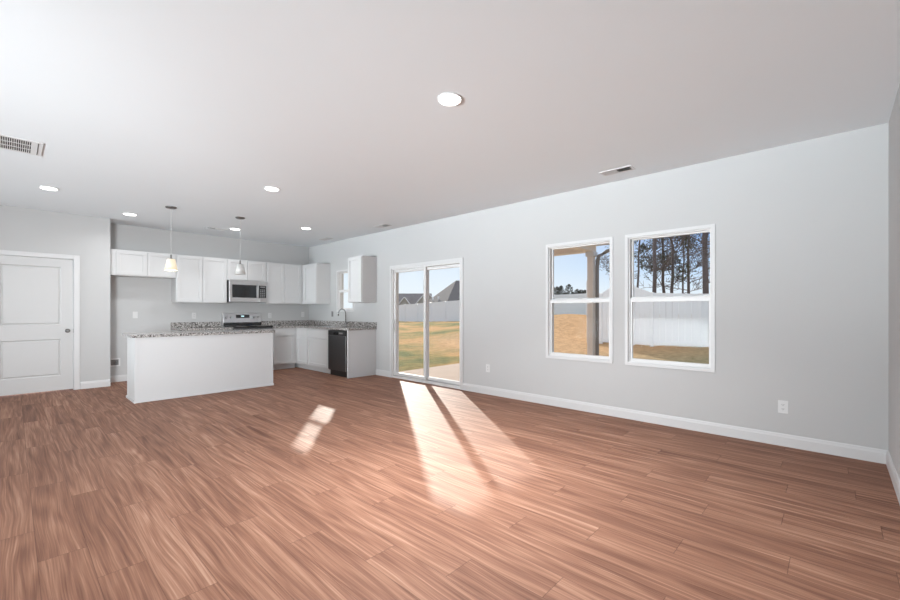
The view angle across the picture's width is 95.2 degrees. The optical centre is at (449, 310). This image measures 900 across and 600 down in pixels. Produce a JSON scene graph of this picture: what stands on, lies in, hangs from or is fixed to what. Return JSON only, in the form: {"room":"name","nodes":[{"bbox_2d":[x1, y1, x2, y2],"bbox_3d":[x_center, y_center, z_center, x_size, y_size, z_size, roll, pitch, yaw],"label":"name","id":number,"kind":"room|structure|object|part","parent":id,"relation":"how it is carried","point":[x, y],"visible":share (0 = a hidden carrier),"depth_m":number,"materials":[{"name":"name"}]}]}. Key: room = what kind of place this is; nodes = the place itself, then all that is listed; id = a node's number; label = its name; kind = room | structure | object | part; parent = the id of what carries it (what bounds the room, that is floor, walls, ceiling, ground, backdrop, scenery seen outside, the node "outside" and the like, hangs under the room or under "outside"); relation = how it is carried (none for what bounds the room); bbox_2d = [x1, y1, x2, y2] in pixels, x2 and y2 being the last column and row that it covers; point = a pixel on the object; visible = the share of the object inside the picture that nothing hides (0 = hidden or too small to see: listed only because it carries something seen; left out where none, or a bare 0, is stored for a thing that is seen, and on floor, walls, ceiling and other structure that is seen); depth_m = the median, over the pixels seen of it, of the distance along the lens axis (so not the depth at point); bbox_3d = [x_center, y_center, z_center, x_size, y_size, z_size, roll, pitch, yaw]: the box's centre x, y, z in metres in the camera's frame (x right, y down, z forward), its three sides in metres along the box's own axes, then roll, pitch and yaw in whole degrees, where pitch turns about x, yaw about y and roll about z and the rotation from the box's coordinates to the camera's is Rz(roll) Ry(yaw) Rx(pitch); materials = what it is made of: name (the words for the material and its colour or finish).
{"room":"empty living room","nodes":[
{"label":"empty living room","id":0,"kind":"room"},
{"bbox_2d":[0,205,109,381],"bbox_3d":[-8.598,-0.140,3.813,0.440,2.740,8.400,0,0,43],"label":"wall","id":1,"kind":"structure","parent":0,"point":[21,229],"depth_m":6.50,"materials":[{"name":"paint"}]},
{"bbox_2d":[0,250,79,395],"bbox_3d":[-6.211,0.180,6.097,0.198,2.100,1.058,0,0,43],"label":"door","id":2,"kind":"structure","parent":1,"relation":"attached to","point":[40,292],"depth_m":6.13,"materials":[{"name":"white paint"}]},
{"bbox_3d":[-6.203,-0.233,6.086,0.035,0.885,0.636,0,0,43],"label":"panel","id":3,"kind":"part","parent":2,"relation":"part of","materials":[{"name":"white paint"}]},
{"bbox_3d":[-6.203,0.710,6.086,0.035,0.560,0.636,0,0,43],"label":"panel","id":4,"kind":"part","parent":2,"relation":"part of","materials":[{"name":"white paint"}]},
{"bbox_2d":[80,379,109,388],"bbox_3d":[-5.684,1.174,6.588,0.014,0.112,0.365,0,0,43],"label":"baseboard","id":5,"kind":"structure","parent":1,"relation":"attached to","point":[99,383],"depth_m":6.58,"materials":[{"name":"white paint"}]},
{"bbox_2d":[110,223,308,375],"bbox_3d":[-4.716,-0.140,8.377,0.140,2.740,3.850,0,0,43],"label":"wall","id":6,"kind":"structure","parent":0,"point":[149,297],"depth_m":7.68,"materials":[{"name":"paint"}]},
{"bbox_2d":[110,358,119,366],"bbox_3d":[-5.799,0.890,7.104,0.022,0.140,0.150,0,0,43],"label":"box","id":7,"kind":"object","parent":6,"relation":"attached to","point":[115,361],"visible":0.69,"depth_m":7.11,"materials":[{"name":"white plastic"}]},
{"bbox_2d":[110,374,126,382],"bbox_3d":[-5.559,1.174,7.365,0.014,0.112,0.940,0,0,43],"label":"baseboard","id":8,"kind":"structure","parent":6,"relation":"attached to","point":[117,378],"depth_m":7.14,"materials":[{"name":"white paint"}]},
{"bbox_2d":[133,312,137,317],"bbox_3d":[-5.608,0.070,7.316,0.010,0.116,0.072,0,0,43],"label":"light switch","id":9,"kind":"object","parent":6,"relation":"attached to","point":[135,314],"visible":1,"depth_m":7.32,"materials":[{"name":"white plastic"}]},
{"bbox_2d":[110,249,175,278],"bbox_3d":[-5.433,-0.818,7.251,0.347,0.435,0.940,0,0,43],"label":"upper cabinet","id":10,"kind":"object","parent":6,"relation":"attached to","point":[123,263],"visible":0.94,"depth_m":7.10,"materials":[{"name":"white paint"}]},
{"bbox_3d":[-5.434,-0.818,7.012,0.020,0.405,0.420,0,0,43],"label":"door","id":11,"kind":"part","parent":10,"relation":"part of","materials":[{"name":"white paint"}]},
{"bbox_3d":[-5.139,-0.818,7.326,0.020,0.405,0.410,0,0,43],"label":"door","id":12,"kind":"part","parent":10,"relation":"part of","materials":[{"name":"white paint"}]},
{"bbox_2d":[171,322,220,327],"bbox_3d":[-4.940,0.268,8.018,0.020,0.101,0.868,0,0,43],"label":"backsplash","id":13,"kind":"structure","parent":6,"relation":"attached to","point":[176,324],"depth_m":7.98,"materials":[{"name":"stone"}]},
{"bbox_2d":[171,254,226,302],"bbox_3d":[-4.817,-0.595,7.909,0.347,0.880,0.858,0,0,43],"label":"upper cabinet","id":14,"kind":"object","parent":6,"relation":"attached to","point":[199,279],"visible":0.98,"depth_m":7.75,"materials":[{"name":"white paint"}]},
{"bbox_3d":[-4.842,-0.595,7.643,0.020,0.850,0.413,0,0,43],"label":"door","id":15,"kind":"part","parent":14,"relation":"part of","materials":[{"name":"white paint"}]},
{"bbox_3d":[-4.554,-0.595,7.950,0.020,0.850,0.413,0,0,43],"label":"door","id":16,"kind":"part","parent":14,"relation":"part of","materials":[{"name":"white paint"}]},
{"bbox_2d":[227,259,265,281],"bbox_3d":[-4.261,-0.825,8.501,0.347,0.420,0.762,0,0,43],"label":"upper cabinet","id":17,"kind":"object","parent":6,"relation":"attached to","point":[254,270],"visible":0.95,"depth_m":8.40,"materials":[{"name":"white paint"}]},
{"bbox_3d":[-4.270,-0.825,8.253,0.020,0.390,0.365,0,0,43],"label":"door","id":18,"kind":"part","parent":17,"relation":"part of","materials":[{"name":"white paint"}]},
{"bbox_2d":[227,280,267,302],"bbox_3d":[-4.216,-0.396,8.459,0.466,0.428,0.754,0,0,43],"label":"microwave","id":19,"kind":"object","parent":17,"relation":"attached to","point":[237,290],"visible":0.96,"depth_m":8.31,"materials":[{"name":"silver metal"}]},
{"bbox_3d":[-4.147,-0.396,8.275,0.026,0.428,0.569,0,0,43],"label":"door","id":20,"kind":"part","parent":19,"relation":"part of","materials":[{"name":"silver metal"}]},
{"bbox_3d":[-3.900,-0.396,8.540,0.023,0.258,0.145,0,0,43],"label":"control panel","id":21,"kind":"part","parent":19,"relation":"part of","materials":[{"name":"black glass"}]},
{"bbox_3d":[-4.015,-0.825,8.525,0.020,0.390,0.365,0,0,43],"label":"door","id":22,"kind":"part","parent":17,"relation":"part of","materials":[{"name":"white paint"}]},
{"bbox_2d":[260,262,301,303],"bbox_3d":[-3.723,-0.595,9.075,0.347,0.880,0.808,0,0,43],"label":"upper cabinet","id":23,"kind":"object","parent":6,"relation":"attached to","point":[284,281],"visible":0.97,"depth_m":8.95,"materials":[{"name":"white paint"}]},
{"bbox_3d":[-3.742,-0.595,8.816,0.020,0.850,0.380,0,0,43],"label":"door","id":24,"kind":"part","parent":23,"relation":"part of","materials":[{"name":"white paint"}]},
{"bbox_3d":[-3.478,-0.595,9.097,0.020,0.850,0.375,0,0,43],"label":"door","id":25,"kind":"part","parent":23,"relation":"part of","materials":[{"name":"white paint"}]},
{"bbox_2d":[0,0,899,246],"bbox_3d":[-4.056,-1.570,2.097,9.693,0.120,12.390,0,0,43],"label":"ceiling","id":26,"kind":"structure","parent":0,"point":[141,108],"depth_m":2.92,"materials":[{"name":"paint"}]},
{"bbox_2d":[0,134,43,155],"bbox_3d":[-4.031,-1.507,3.625,0.440,0.006,0.615,0,0,43],"label":"ceiling vent","id":27,"kind":"object","parent":26,"relation":"in","point":[6,142],"visible":1,"depth_m":3.74,"materials":[{"name":"white plastic"}]},
{"bbox_2d":[39,186,58,190],"bbox_3d":[-4.916,-1.503,5.035,0.180,0.014,0.180,0,0,43],"label":"recessed light","id":28,"kind":"object","parent":26,"relation":"in","point":[42,187],"visible":1,"depth_m":5.01,"materials":[{"name":"white plastic"}]},
{"bbox_2d":[123,213,136,215],"bbox_3d":[-4.977,-1.503,6.388,0.180,0.014,0.180,0,0,43],"label":"recessed light","id":29,"kind":"object","parent":26,"relation":"in","point":[129,214],"visible":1,"depth_m":6.37,"materials":[{"name":"white plastic"}]},
{"bbox_2d":[164,206,177,270],"bbox_3d":[-4.049,-1.050,5.960,0.162,0.920,0.162,0,0,43],"label":"pendant light","id":30,"kind":"object","parent":26,"relation":"hanging from","point":[170,265],"visible":1,"depth_m":5.92,"materials":[{"name":"white glass"}]},
{"bbox_3d":[-4.049,-0.672,5.960,0.162,0.165,0.162,0,0,43],"label":"lamp shade","id":31,"kind":"part","parent":30,"relation":"part of","materials":[{"name":"white glass"}]},
{"bbox_2d":[205,227,226,230],"bbox_3d":[-4.288,-1.505,7.517,0.150,0.010,0.330,0,0,43],"label":"ceiling vent","id":32,"kind":"object","parent":26,"relation":"in","point":[205,227],"visible":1,"depth_m":7.50,"materials":[{"name":"white plastic"}]},
{"bbox_2d":[235,217,245,274],"bbox_3d":[-3.390,-1.050,6.633,0.162,0.920,0.162,0,0,43],"label":"pendant light","id":33,"kind":"object","parent":26,"relation":"hanging from","point":[240,270],"visible":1,"depth_m":6.59,"materials":[{"name":"white glass"}]},
{"bbox_3d":[-3.390,-0.672,6.633,0.162,0.165,0.162,0,0,43],"label":"lamp shade","id":34,"kind":"part","parent":33,"relation":"part of","materials":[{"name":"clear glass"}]},
{"bbox_2d":[264,186,279,190],"bbox_3d":[-2.193,-1.503,5.059,0.180,0.014,0.180,0,0,43],"label":"recessed light","id":35,"kind":"object","parent":26,"relation":"in","point":[270,188],"visible":1,"depth_m":5.02,"materials":[{"name":"white plastic"}]},
{"bbox_2d":[374,224,391,227],"bbox_3d":[-1.196,-1.505,7.291,0.330,0.010,0.150,0,0,43],"label":"ceiling vent","id":36,"kind":"object","parent":26,"relation":"in","point":[383,225],"visible":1,"depth_m":7.30,"materials":[{"name":"white plastic"}]},
{"bbox_2d":[437,92,461,105],"bbox_3d":[-0.002,-1.503,2.922,0.180,0.014,0.180,0,0,43],"label":"recessed light","id":37,"kind":"object","parent":26,"relation":"in","point":[447,98],"visible":1,"depth_m":2.90,"materials":[{"name":"white plastic"}]},
{"bbox_2d":[599,165,634,175],"bbox_3d":[1.797,-1.505,4.416,0.330,0.010,0.150,0,0,43],"label":"ceiling vent","id":38,"kind":"object","parent":26,"relation":"in","point":[625,168],"visible":1,"depth_m":4.41,"materials":[{"name":"white plastic"}]},
{"bbox_2d":[0,367,899,599],"bbox_3d":[-4.009,1.290,2.148,9.693,0.120,12.250,0,0,43],"label":"floor","id":39,"kind":"structure","parent":0,"point":[308,484],"depth_m":2.57,"materials":[{"name":"brown wood"}]},
{"bbox_2d":[126,333,273,403],"bbox_3d":[-3.773,0.793,6.331,0.594,0.873,1.863,0,0,43],"label":"kitchen island","id":40,"kind":"object","parent":39,"relation":"on","point":[158,368],"visible":0.92,"depth_m":5.99,"materials":[{"name":"white paint"}]},
{"bbox_3d":[-4.184,0.778,5.475,0.006,0.843,0.036,0,0,43],"label":"corner trim","id":41,"kind":"part","parent":40,"relation":"part of","materials":[{"name":"white paint"}]},
{"bbox_2d":[122,329,274,337],"bbox_3d":[-3.783,0.337,6.327,0.645,0.038,1.915,0,0,43],"label":"island countertop","id":42,"kind":"structure","parent":40,"relation":"on","point":[245,331],"depth_m":6.07,"materials":[{"name":"stone"}]},
{"bbox_3d":[-3.766,1.215,6.324,0.574,0.030,1.863,0,0,43],"label":"moulding","id":43,"kind":"part","parent":40,"relation":"part of","materials":[{"name":"white paint"}]},
{"bbox_3d":[-2.945,0.778,6.796,0.006,0.843,0.036,0,0,43],"label":"corner trim","id":44,"kind":"part","parent":40,"relation":"part of","materials":[{"name":"white paint"}]},
{"bbox_2d":[221,313,272,329],"bbox_3d":[-4.120,0.637,8.371,0.726,1.185,0.760,0,0,43],"label":"range","id":45,"kind":"object","parent":39,"relation":"on","point":[237,321],"visible":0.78,"depth_m":8.46,"materials":[{"name":"silver metal"}]},
{"bbox_3d":[-4.314,0.268,8.553,0.013,0.065,0.750,0,0,43],"label":"trim","id":46,"kind":"part","parent":45,"relation":"part of","materials":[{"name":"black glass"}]},
{"bbox_2d":[223,325,272,327],"bbox_3d":[-4.104,0.315,8.356,0.580,0.021,0.760,0,0,43],"label":"cooktop","id":47,"kind":"object","parent":45,"relation":"in","point":[233,326],"depth_m":8.27,"materials":[{"name":"black glass"}]},
{"bbox_2d":[272,328,295,369],"bbox_3d":[-3.711,0.793,8.876,0.637,0.873,0.525,0,0,43],"label":"base cabinet","id":48,"kind":"object","parent":39,"relation":"on","point":[284,339],"visible":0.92,"depth_m":8.66,"materials":[{"name":"white paint"}]},
{"bbox_3d":[-3.502,0.448,8.648,0.020,0.155,0.440,0,0,43],"label":"drawer","id":49,"kind":"part","parent":48,"relation":"part of","materials":[{"name":"white paint"}]},
{"bbox_3d":[-3.502,0.825,8.648,0.020,0.570,0.440,0,0,43],"label":"door","id":50,"kind":"part","parent":48,"relation":"part of","materials":[{"name":"white paint"}]},
{"bbox_2d":[295,328,311,369],"bbox_3d":[-3.134,0.793,9.099,1.096,0.873,0.627,0,0,43],"label":"base cabinet","id":51,"kind":"object","parent":39,"relation":"on","point":[301,333],"visible":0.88,"depth_m":8.68,"materials":[{"name":"white paint"}]},
{"bbox_3d":[-3.110,0.448,8.661,0.430,0.155,0.020,0,0,43],"label":"drawer","id":52,"kind":"part","parent":51,"relation":"part of","materials":[{"name":"white paint"}]},
{"bbox_3d":[-3.110,0.825,8.661,0.430,0.570,0.020,0,0,43],"label":"door","id":53,"kind":"part","parent":51,"relation":"part of","materials":[{"name":"white paint"}]},
{"bbox_2d":[261,320,376,330],"bbox_3d":[-2.768,0.286,8.409,2.653,0.138,1.135,0,0,43],"label":"countertop","id":54,"kind":"structure","parent":51,"relation":"on","point":[314,324],"depth_m":8.75,"materials":[{"name":"stone"}]},
{"bbox_2d":[338,309,347,325],"bbox_3d":[-2.188,0.133,8.429,0.133,0.371,0.211,0,0,43],"label":"faucet","id":55,"kind":"object","parent":54,"relation":"on","point":[346,323],"visible":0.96,"depth_m":8.49,"materials":[{"name":"silver metal"}]},
{"bbox_2d":[308,328,330,373],"bbox_3d":[-2.438,0.793,8.446,0.808,0.873,0.627,0,0,43],"label":"base cabinet","id":56,"kind":"object","parent":39,"relation":"on","point":[317,338],"visible":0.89,"depth_m":8.22,"materials":[{"name":"white paint"}]},
{"bbox_3d":[-2.646,0.458,8.225,0.784,0.175,0.020,0,0,43],"label":"false drawer","id":57,"kind":"part","parent":56,"relation":"part of","materials":[{"name":"white paint"}]},
{"bbox_3d":[-2.646,0.838,8.225,0.776,0.545,0.020,0,0,43],"label":"door","id":58,"kind":"part","parent":56,"relation":"part of","materials":[{"name":"white paint"}]},
{"bbox_2d":[328,330,346,377],"bbox_3d":[-1.915,0.797,7.943,0.636,0.865,0.631,0,0,43],"label":"dishwasher","id":59,"kind":"object","parent":39,"relation":"on","point":[337,339],"visible":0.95,"depth_m":7.70,"materials":[{"name":"black metal"}]},
{"bbox_2d":[347,329,375,377],"bbox_3d":[-1.657,0.793,7.718,0.035,0.873,0.623,0,0,43],"label":"end panel","id":60,"kind":"object","parent":39,"relation":"on","point":[361,344],"visible":1,"depth_m":7.69,"materials":[{"name":"white paint"}]},
{"bbox_3d":[-4.711,0.793,7.809,0.637,0.873,0.858,0,0,43],"label":"base cabinet","id":61,"kind":"object","parent":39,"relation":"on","visible":0},
{"bbox_2d":[171,322,232,330],"bbox_3d":[-4.711,0.286,7.803,0.648,0.138,0.868,0,0,43],"label":"countertop","id":62,"kind":"structure","parent":61,"relation":"on","point":[178,326],"depth_m":7.87,"materials":[{"name":"stone"}]},
{"bbox_2d":[309,123,888,449],"bbox_3d":[0.133,-0.140,6.565,9.693,2.740,0.140,0,0,43],"label":"wall","id":63,"kind":"structure","parent":0,"point":[802,228],"depth_m":4.03,"materials":[{"name":"paint"}]},
{"bbox_2d":[302,263,329,303],"bbox_3d":[-3.112,-0.595,9.271,0.963,0.880,0.347,0,0,43],"label":"upper cabinet","id":64,"kind":"object","parent":63,"relation":"attached to","point":[315,276],"visible":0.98,"depth_m":8.97,"materials":[{"name":"white paint"}]},
{"bbox_3d":[-3.065,-0.595,9.002,0.508,0.850,0.020,0,0,43],"label":"door","id":65,"kind":"part","parent":64,"relation":"part of","materials":[{"name":"white paint"}]},
{"bbox_2d":[336,269,353,311],"bbox_3d":[-2.168,-0.427,8.715,0.647,0.887,0.152,0,0,43],"label":"window","id":66,"kind":"structure","parent":63,"relation":"in","point":[340,290],"depth_m":8.87,"materials":[{"name":"white paint"}]},
{"bbox_3d":[-2.183,-0.235,8.688,0.557,0.414,0.032,0,0,43],"label":"sash","id":67,"kind":"part","parent":66,"relation":"part of","materials":[{"name":"white plastic"}]},
{"bbox_2d":[348,255,376,302],"bbox_3d":[-1.703,-0.600,7.949,0.460,0.880,0.347,0,0,43],"label":"upper cabinet","id":68,"kind":"object","parent":63,"relation":"attached to","point":[362,270],"visible":1,"depth_m":7.82,"materials":[{"name":"white paint"}]},
{"bbox_3d":[-1.815,-0.600,7.830,0.436,0.850,0.020,0,0,43],"label":"door","id":69,"kind":"part","parent":68,"relation":"part of","materials":[{"name":"white paint"}]},
{"bbox_2d":[376,369,389,376],"bbox_3d":[-1.273,1.174,7.778,0.438,0.112,0.014,0,0,43],"label":"baseboard","id":70,"kind":"structure","parent":63,"relation":"attached to","point":[378,371],"depth_m":7.77,"materials":[{"name":"white paint"}]},
{"bbox_2d":[390,257,462,389],"bbox_3d":[-0.415,0.198,7.058,1.810,2.065,0.171,0,0,43],"label":"door","id":71,"kind":"structure","parent":63,"relation":"in","point":[395,270],"depth_m":7.06,"materials":[{"name":"white paint"}]},
{"bbox_3d":[-0.716,0.212,7.320,0.848,1.931,0.036,0,0,43],"label":"sliding panel","id":72,"kind":"part","parent":71,"relation":"part of","materials":[{"name":"clear glass"}]},
{"bbox_3d":[-0.101,0.212,6.809,0.848,1.931,0.044,0,0,43],"label":"fixed panel","id":73,"kind":"part","parent":71,"relation":"part of","materials":[{"name":"glass"}]},
{"bbox_2d":[486,364,489,371],"bbox_3d":[0.559,0.845,6.064,0.072,0.116,0.009,0,0,43],"label":"wall outlet","id":74,"kind":"object","parent":63,"relation":"attached to","point":[487,365],"visible":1,"depth_m":6.06,"materials":[{"name":"white plastic"}]},
{"bbox_2d":[546,236,612,363],"bbox_3d":[1.631,-0.128,5.152,0.882,1.487,0.152,0,0,43],"label":"window","id":75,"kind":"structure","parent":63,"relation":"in","point":[550,248],"depth_m":5.20,"materials":[{"name":"white paint"}]},
{"bbox_3d":[1.615,0.212,5.126,0.792,0.719,0.032,0,0,43],"label":"sash","id":76,"kind":"part","parent":75,"relation":"part of","materials":[{"name":"white plastic"}]},
{"bbox_3d":[1.643,-0.478,5.155,0.792,0.702,0.032,0,0,43],"label":"sash","id":77,"kind":"part","parent":75,"relation":"part of","materials":[{"name":"white plastic"}]},
{"bbox_2d":[625,224,714,372],"bbox_3d":[2.375,-0.128,4.455,0.882,1.487,0.152,0,0,43],"label":"window","id":78,"kind":"structure","parent":63,"relation":"in","point":[630,238],"depth_m":4.43,"materials":[{"name":"white paint"}]},
{"bbox_3d":[2.359,0.212,4.428,0.792,0.719,0.032,0,0,43],"label":"sash","id":79,"kind":"part","parent":78,"relation":"part of","materials":[{"name":"white plastic"}]},
{"bbox_3d":[2.387,-0.478,4.457,0.792,0.702,0.032,0,0,43],"label":"sash","id":80,"kind":"part","parent":78,"relation":"part of","materials":[{"name":"white plastic"}]},
{"bbox_2d":[463,383,888,463],"bbox_3d":[1.857,1.174,4.843,4.543,0.112,0.014,0,0,43],"label":"baseboard","id":81,"kind":"structure","parent":63,"relation":"attached to","point":[870,454],"depth_m":4.14,"materials":[{"name":"white paint"}]},
{"bbox_2d":[778,400,787,413],"bbox_3d":[3.035,0.874,3.742,0.072,0.116,0.009,0,0,43],"label":"wall outlet","id":82,"kind":"object","parent":63,"relation":"attached to","point":[782,405],"visible":1,"depth_m":3.74,"materials":[{"name":"white plastic"}]},
{"bbox_2d":[889,84,899,478],"bbox_3d":[-0.620,-0.140,-1.221,0.140,2.740,12.250,0,0,43],"label":"wall","id":83,"kind":"structure","parent":0,"point":[894,121],"depth_m":2.91,"materials":[{"name":"paint"}]},
{"bbox_2d":[886,451,899,503],"bbox_3d":[-0.633,1.174,-1.123,0.014,0.112,12.096,0,0,43],"label":"baseboard","id":84,"kind":"structure","parent":83,"relation":"attached to","point":[894,476],"depth_m":2.89,"materials":[{"name":"white paint"}]},
{"label":"outside","id":85,"kind":"structure","parent":0,"visible":0},
{"bbox_3d":[37.502,1.830,98.468,260.000,1.200,185.040,0,0,43],"label":"ground","id":86,"kind":"structure","parent":85,"visible":0},
{"bbox_2d":[399,293,431,304],"bbox_3d":[-10.685,-1.639,99.278,19.811,5.738,17.567,0,0,43],"label":"house","id":87,"kind":"structure","parent":86,"relation":"on","point":[404,298],"depth_m":97.40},
{"bbox_2d":[429,281,459,302],"bbox_3d":[2.601,-2.095,73.796,14.331,6.650,17.832,0,0,-12],"label":"house","id":88,"kind":"structure","parent":86,"relation":"on","point":[452,292],"depth_m":69.86,"materials":[{"name":"grey"}]},
{"bbox_2d":[554,286,562,294],"bbox_3d":[22.931,-1.996,87.841,3.410,6.651,3.362,0,0,43],"label":"tree","id":89,"kind":"object","parent":86,"relation":"on","point":[557,288],"visible":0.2,"depth_m":87.80,"materials":[{"name":"green plant"}]},
{"bbox_2d":[557,286,564,294],"bbox_3d":[24.895,-2.225,92.227,2.659,7.109,2.731,0,0,43],"label":"tree","id":90,"kind":"object","parent":86,"relation":"on","point":[560,287],"visible":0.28,"depth_m":92.10,"materials":[{"name":"green plant"}]},
{"bbox_2d":[564,284,572,293],"bbox_3d":[25.575,-2.268,88.007,3.064,7.195,3.235,0,0,43],"label":"tree","id":91,"kind":"object","parent":86,"relation":"on","point":[569,290],"visible":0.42,"depth_m":87.78,"materials":[{"name":"green plant"}]},
{"bbox_2d":[595,241,637,279],"bbox_3d":[16.032,-4.378,40.038,4.763,11.420,4.090,0,0,27],"label":"bare tree","id":92,"kind":"object","parent":86,"relation":"on","point":[608,261],"visible":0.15,"depth_m":40.30,"materials":[{"name":"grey plant"}]},
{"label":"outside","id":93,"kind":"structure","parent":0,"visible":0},
{"bbox_2d":[399,314,708,371],"bbox_3d":[1.982,0.773,25.504,60.000,1.213,30.000,0,0,43],"label":"lawn","id":94,"kind":"structure","parent":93,"point":[570,330],"depth_m":14.67,"materials":[{"name":"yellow plant"}]},
{"bbox_2d":[399,293,585,321],"bbox_3d":[-1.085,0.169,37.584,0.153,2.498,31.952,0,0,-36],"label":"vinyl fence","id":95,"kind":"object","parent":94,"relation":"on","point":[445,311],"visible":0.36,"depth_m":36.55,"materials":[{"name":"white plastic"}]},
{"bbox_3d":[-5.367,0.210,43.543,0.044,1.755,2.346,0,0,-36],"label":"panel","id":96,"kind":"part","parent":95,"relation":"part of","materials":[{"name":"white plastic"}]},
{"bbox_3d":[-3.939,0.174,41.557,0.044,1.812,2.346,0,0,-36],"label":"panel","id":97,"kind":"part","parent":95,"relation":"part of","materials":[{"name":"white plastic"}]},
{"bbox_3d":[-2.512,0.125,39.570,0.044,1.841,2.346,0,0,-36],"label":"panel","id":98,"kind":"part","parent":95,"relation":"part of","materials":[{"name":"white plastic"}]},
{"bbox_3d":[-1.085,0.066,37.584,0.044,1.849,2.346,0,0,-36],"label":"panel","id":99,"kind":"part","parent":95,"relation":"part of","materials":[{"name":"white plastic"}]},
{"bbox_3d":[0.342,0.005,35.597,0.044,1.841,2.346,0,0,-36],"label":"panel","id":100,"kind":"part","parent":95,"relation":"part of","materials":[{"name":"white plastic"}]},
{"bbox_3d":[7.479,-0.254,25.664,0.044,1.593,2.346,0,0,-36],"label":"panel","id":101,"kind":"part","parent":95,"relation":"part of","materials":[{"name":"white plastic"}]},
{"bbox_2d":[601,237,668,287],"bbox_3d":[10.786,-4.277,24.032,3.707,11.216,3.017,0,0,34],"label":"pine tree","id":102,"kind":"object","parent":94,"relation":"on","point":[639,245],"visible":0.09,"depth_m":24.00,"materials":[{"name":"green plant"}]},
{"bbox_2d":[599,285,709,346],"bbox_3d":[8.246,0.187,13.656,6.907,2.654,0.338,0,0,27],"label":"vinyl fence","id":103,"kind":"object","parent":94,"relation":"on","point":[654,323],"visible":0.34,"depth_m":14.02,"materials":[{"name":"white plastic"}]},
{"bbox_3d":[5.552,0.408,15.101,0.130,2.135,0.130,0,0,43],"label":"post","id":104,"kind":"part","parent":103,"relation":"part of","materials":[{"name":"white plastic"}]},
{"bbox_3d":[5.715,0.148,15.001,0.282,2.008,0.044,0,0,32],"label":"panel","id":105,"kind":"part","parent":103,"relation":"part of","materials":[{"name":"white plastic"}]},
{"bbox_3d":[6.461,0.289,14.501,0.130,2.419,0.130,0,0,43],"label":"post","id":106,"kind":"part","parent":103,"relation":"part of","materials":[{"name":"white plastic"}]},
{"bbox_3d":[6.723,0.154,14.351,0.503,2.044,0.044,0,0,30],"label":"panel","id":107,"kind":"part","parent":103,"relation":"part of","materials":[{"name":"white plastic"}]},
{"bbox_3d":[6.985,0.423,14.201,0.130,2.166,0.130,0,0,43],"label":"post","id":108,"kind":"part","parent":103,"relation":"part of","materials":[{"name":"white plastic"}]},
{"bbox_3d":[7.632,0.278,13.901,1.327,1.812,0.044,0,0,25],"label":"panel","id":109,"kind":"part","parent":103,"relation":"part of","materials":[{"name":"white plastic"}]},
{"bbox_3d":[8.280,0.457,13.601,0.130,2.114,0.130,0,0,43],"label":"post","id":110,"kind":"part","parent":103,"relation":"part of","materials":[{"name":"white plastic"}]},
{"bbox_3d":[9.009,0.307,13.251,1.518,1.754,0.044,0,0,26],"label":"panel","id":111,"kind":"part","parent":103,"relation":"part of","materials":[{"name":"white plastic"}]},
{"bbox_2d":[634,233,699,292],"bbox_3d":[12.580,-3.792,24.201,3.736,10.246,3.834,0,0,-10],"label":"pine tree","id":112,"kind":"object","parent":94,"relation":"on","point":[662,256],"visible":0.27,"depth_m":23.94,"materials":[{"name":"green plant"}]},
{"bbox_2d":[639,233,709,293],"bbox_3d":[14.620,-4.884,23.999,5.236,12.430,6.863,0,0,-38],"label":"bare tree","id":113,"kind":"object","parent":94,"relation":"on","point":[688,270],"visible":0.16,"depth_m":24.78,"materials":[{"name":"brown plant"}]},
{"bbox_2d":[643,236,709,292],"bbox_3d":[13.585,-5.447,25.538,4.731,13.563,5.803,0,0,31],"label":"bare tree","id":114,"kind":"object","parent":94,"relation":"on","point":[675,242],"visible":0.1,"depth_m":25.75,"materials":[{"name":"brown plant"}]},
{"bbox_2d":[645,232,709,292],"bbox_3d":[10.427,-5.884,20.568,6.114,14.431,6.435,0,0,30],"label":"bare tree","id":115,"kind":"object","parent":94,"relation":"on","point":[655,269],"visible":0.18,"depth_m":21.15,"materials":[{"name":"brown plant"}]},
{"bbox_2d":[666,236,709,292],"bbox_3d":[17.064,-4.847,30.465,4.592,12.356,3.796,0,0,43],"label":"bare tree","id":116,"kind":"object","parent":94,"relation":"on","point":[697,255],"visible":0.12,"depth_m":29.94,"materials":[{"name":"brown plant"}]},
{"bbox_2d":[687,233,709,293],"bbox_3d":[13.688,-7.067,20.843,11.262,16.796,8.434,0,0,33],"label":"bare tree","id":117,"kind":"object","parent":94,"relation":"on","point":[705,280],"visible":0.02,"depth_m":20.89,"materials":[{"name":"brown plant"}]},
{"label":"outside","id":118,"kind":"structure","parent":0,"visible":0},
{"bbox_2d":[400,363,459,380],"bbox_3d":[0.789,1.385,8.312,3.620,0.130,3.295,0,0,43],"label":"patio","id":119,"kind":"structure","parent":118,"point":[451,372],"depth_m":8.81,"materials":[{"name":"concrete"}]},
{"bbox_2d":[554,244,609,355],"bbox_3d":[0.995,-0.600,8.364,3.769,3.840,3.653,0,0,43],"label":"porch","id":120,"kind":"object","parent":119,"relation":"on","point":[590,252],"visible":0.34,"depth_m":8.27,"materials":[{"name":"grey wood"}]},
{"bbox_3d":[2.863,0.060,8.323,0.120,2.520,0.120,0,0,43],"label":"post","id":121,"kind":"part","parent":120,"relation":"part of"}
]}

